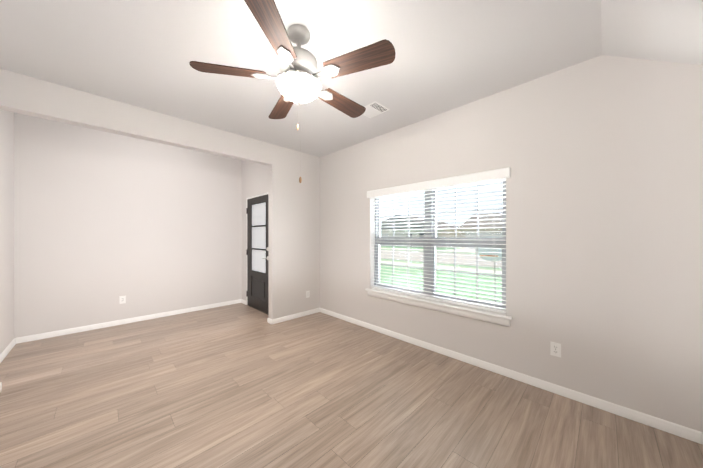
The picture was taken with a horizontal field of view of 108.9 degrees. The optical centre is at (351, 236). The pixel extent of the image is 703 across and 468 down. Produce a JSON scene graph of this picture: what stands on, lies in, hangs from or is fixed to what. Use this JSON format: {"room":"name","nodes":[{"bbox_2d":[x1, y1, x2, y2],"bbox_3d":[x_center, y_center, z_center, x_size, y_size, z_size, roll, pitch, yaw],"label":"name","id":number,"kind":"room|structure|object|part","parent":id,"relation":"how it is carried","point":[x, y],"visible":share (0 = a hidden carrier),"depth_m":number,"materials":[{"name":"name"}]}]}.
{"room":"empty living room","nodes":[
{"label":"empty living room","id":0,"kind":"room"},
{"bbox_2d":[0,110,13,353],"bbox_3d":[-3.731,-0.300,2.580,0.120,3.250,1.600,0,0,-45],"label":"wall","id":1,"kind":"structure","parent":0,"point":[6,228],"depth_m":2.86,"materials":[{"name":"paint"}]},
{"bbox_2d":[0,337,19,362],"bbox_3d":[-3.631,1.289,2.575,0.013,0.072,1.450,0,0,-45],"label":"baseboard","id":2,"kind":"structure","parent":1,"relation":"attached to","point":[16,340],"depth_m":2.89,"materials":[{"name":"white wood"}]},
{"bbox_2d":[14,113,241,337],"bbox_3d":[-3.178,-0.302,4.173,2.910,3.250,0.120,0,0,-45],"label":"wall","id":3,"kind":"structure","parent":0,"point":[103,221],"depth_m":3.74,"materials":[{"name":"paint"}]},
{"bbox_2d":[119,296,125,303],"bbox_3d":[-3.462,0.953,3.801,0.070,0.114,0.008,0,0,-45],"label":"outlet","id":4,"kind":"object","parent":3,"relation":"attached to","point":[122,299],"visible":1,"depth_m":3.80,"materials":[{"name":"white plastic"}]},
{"bbox_2d":[20,299,243,342],"bbox_3d":[-3.184,1.287,4.075,2.760,0.072,0.013,0,0,-45],"label":"baseboard","id":5,"kind":"structure","parent":3,"relation":"attached to","point":[141,318],"depth_m":3.76,"materials":[{"name":"white wood"}]},
{"bbox_2d":[0,68,319,318],"bbox_3d":[-1.919,-0.188,3.168,3.720,3.025,0.120,0,0,-45],"label":"wall","id":6,"kind":"structure","parent":0,"point":[293,239],"depth_m":3.72,"materials":[{"name":"paint"}]},
{"bbox_2d":[268,308,319,323],"bbox_3d":[-0.889,1.287,4.100,0.888,0.072,0.013,0,0,-45],"label":"baseboard","id":7,"kind":"structure","parent":6,"relation":"attached to","point":[272,321],"depth_m":4.05,"materials":[{"name":"white wood"}]},
{"bbox_2d":[242,160,267,304],"bbox_3d":[-1.635,-0.303,4.578,0.150,3.250,1.480,0,0,-45],"label":"wall","id":8,"kind":"structure","parent":0,"point":[254,179],"depth_m":4.84,"materials":[{"name":"paint"}]},
{"bbox_2d":[246,192,268,314],"bbox_3d":[-1.659,0.285,4.565,0.200,2.073,0.986,0,0,-45],"label":"door","id":9,"kind":"structure","parent":8,"relation":"in","point":[257,294],"depth_m":4.56,"materials":[{"name":"black wood"}]},
{"bbox_3d":[-1.672,0.017,4.551,0.014,1.230,0.594,0,0,-45],"label":"glass","id":10,"kind":"part","parent":9,"relation":"part of","materials":[{"name":"clear glass"}]},
{"bbox_2d":[0,303,702,467],"bbox_3d":[-0.947,1.375,2.349,3.940,0.100,5.855,0,0,-45],"label":"floor","id":11,"kind":"structure","parent":0,"point":[239,385],"depth_m":1.95,"materials":[{"name":"laminate"}]},
{"bbox_2d":[0,0,702,156],"bbox_3d":[-0.419,-1.389,1.742,3.600,0.620,4.015,0,0,-45],"label":"ceiling","id":12,"kind":"structure","parent":0,"point":[451,54],"depth_m":1.85,"materials":[{"name":"paint"}]},
{"bbox_2d":[189,0,395,182],"bbox_3d":[-0.335,-0.887,1.765,1.249,1.022,1.285,0,0,-45],"label":"fan","id":13,"kind":"object","parent":12,"relation":"hanging from","point":[297,81],"visible":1,"depth_m":1.61,"materials":[{"name":"brown wood"}]},
{"bbox_3d":[-0.793,-1.081,1.636,0.457,0.041,0.153,0,0,-12],"label":"blade","id":14,"kind":"part","parent":13,"relation":"part of","materials":[{"name":"brown wood"}]},
{"bbox_3d":[-0.408,-1.080,1.287,0.153,0.041,0.457,0,0,6],"label":"blade","id":15,"kind":"part","parent":13,"relation":"part of","materials":[{"name":"brown wood"}]},
{"bbox_3d":[-0.580,-1.081,2.110,0.153,0.041,0.457,0,0,-30],"label":"blade","id":16,"kind":"part","parent":13,"relation":"part of","materials":[{"name":"brown wood"}]},
{"bbox_3d":[-0.360,-0.993,1.727,0.298,0.098,0.298,0,0,-45],"label":"globe","id":17,"kind":"part","parent":13,"relation":"part of","materials":[{"name":"white glass"}]},
{"bbox_3d":[-0.064,-1.081,2.054,0.153,0.041,0.457,0,0,42],"label":"blade","id":18,"kind":"part","parent":13,"relation":"part of","materials":[{"name":"brown wood"}]},
{"bbox_3d":[0.042,-1.080,1.546,0.457,0.041,0.153,0,0,24],"label":"blade","id":19,"kind":"part","parent":13,"relation":"part of","materials":[{"name":"brown wood"}]},
{"bbox_2d":[362,101,389,117],"bbox_3d":[0.233,-1.395,2.781,0.250,0.010,0.290,0,0,-45],"label":"ceiling vent","id":20,"kind":"object","parent":12,"relation":"in","point":[374,108],"visible":0.9,"depth_m":2.76,"materials":[{"name":"white metal"}]},
{"bbox_2d":[320,55,702,431],"bbox_3d":[0.936,-0.188,3.090,0.220,3.025,4.255,0,0,-45],"label":"wall","id":21,"kind":"structure","parent":0,"point":[601,156],"depth_m":2.03,"materials":[{"name":"paint"}]},
{"bbox_2d":[365,167,511,325],"bbox_3d":[0.912,0.096,3.042,0.212,1.497,1.810,0,0,-45],"label":"window","id":22,"kind":"structure","parent":21,"relation":"in","point":[428,296],"depth_m":2.91,"materials":[{"name":"grey plastic"}]},
{"bbox_3d":[0.887,0.797,3.019,0.142,0.095,1.810,0,0,-45],"label":"sill","id":23,"kind":"part","parent":22,"relation":"part of","materials":[{"name":"white wood"}]},
{"bbox_3d":[0.974,0.059,3.103,0.024,1.310,1.620,0,0,-45],"label":"glass","id":24,"kind":"part","parent":22,"relation":"part of","materials":[{"name":"clear glass"}]},
{"bbox_2d":[320,308,702,443],"bbox_3d":[0.853,1.288,3.010,0.013,0.072,4.015,0,0,-45],"label":"baseboard","id":25,"kind":"structure","parent":21,"relation":"attached to","point":[664,425],"depth_m":2.13,"materials":[{"name":"white wood"}]},
{"bbox_2d":[550,341,560,357],"bbox_3d":[1.731,0.956,2.130,0.007,0.114,0.070,0,0,-45],"label":"outlet","id":26,"kind":"object","parent":21,"relation":"attached to","point":[553,348],"visible":1,"depth_m":2.13,"materials":[{"name":"white plastic"}]},
{"label":"outside","id":27,"kind":"structure","parent":0,"visible":0},
{"bbox_2d":[380,246,501,301],"bbox_3d":[42.090,1.758,46.815,119.760,0.200,180.000,0,0,-45],"label":"lawn","id":28,"kind":"structure","parent":27,"point":[459,278],"depth_m":10.07,"materials":[{"name":"green plant"}]},
{"bbox_2d":[381,229,460,247],"bbox_3d":[12.311,0.206,48.237,12.000,2.900,15.000,0,0,-45],"label":"house","id":29,"kind":"structure","parent":28,"relation":"on","point":[416,234],"depth_m":42.07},
{"bbox_2d":[381,215,460,229],"bbox_3d":[12.311,-2.544,48.233,12.800,2.600,15.800,0,0,-45],"label":"house roof","id":30,"kind":"structure","parent":29,"relation":"on","point":[411,224],"depth_m":43.38,"materials":[{"name":"grey"}]},
{"bbox_2d":[381,248,474,252],"bbox_3d":[17.177,1.680,22.061,1.200,0.030,180.000,0,0,-45],"label":"walk far","id":31,"kind":"structure","parent":28,"relation":"on","point":[438,251],"depth_m":28.51,"materials":[{"name":"grey concrete"}]},
{"bbox_2d":[380,260,501,274],"bbox_3d":[6.962,1.696,11.911,1.200,0.030,180.000,0,0,-45],"label":"sidewalk","id":32,"kind":"structure","parent":28,"relation":"on","point":[461,268],"depth_m":13.28,"materials":[{"name":"grey concrete"}]},
{"bbox_2d":[380,249,501,267],"bbox_3d":[12.070,1.693,16.986,10.400,0.020,180.000,0,0,-45],"label":"street","id":33,"kind":"structure","parent":28,"relation":"on","point":[442,255],"depth_m":19.40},
{"bbox_2d":[449,248,475,252],"bbox_3d":[14.730,1.667,30.907,9.000,0.030,5.200,0,0,-45],"label":"driveway","id":34,"kind":"structure","parent":28,"relation":"on","point":[470,249],"depth_m":32.50,"materials":[{"name":"grey concrete"}]},
{"bbox_2d":[461,228,501,236],"bbox_3d":[25.703,0.226,34.759,12.000,2.900,16.000,0,0,-45],"label":"house","id":35,"kind":"structure","parent":28,"relation":"on","point":[474,229],"depth_m":34.27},
{"bbox_2d":[458,213,501,227],"bbox_3d":[25.703,-2.424,34.755,12.800,2.400,16.800,0,0,-45],"label":"house roof","id":36,"kind":"structure","parent":35,"relation":"on","point":[483,221],"depth_m":36.19,"materials":[{"name":"grey"}]},
{"bbox_2d":[465,233,501,248],"bbox_3d":[17.904,0.577,34.059,0.049,2.200,4.800,0,0,-45],"label":"house","id":37,"kind":"structure","parent":35,"relation":"attached to","point":[482,234],"depth_m":34.18,"materials":[{"name":"white"}]},
{"bbox_2d":[475,236,501,303],"bbox_3d":[3.237,0.851,5.741,0.980,1.738,0.760,0,0,-45],"label":"hoop","id":38,"kind":"object","parent":28,"relation":"on","point":[482,253],"depth_m":5.72,"materials":[{"name":"grey"}]}
]}

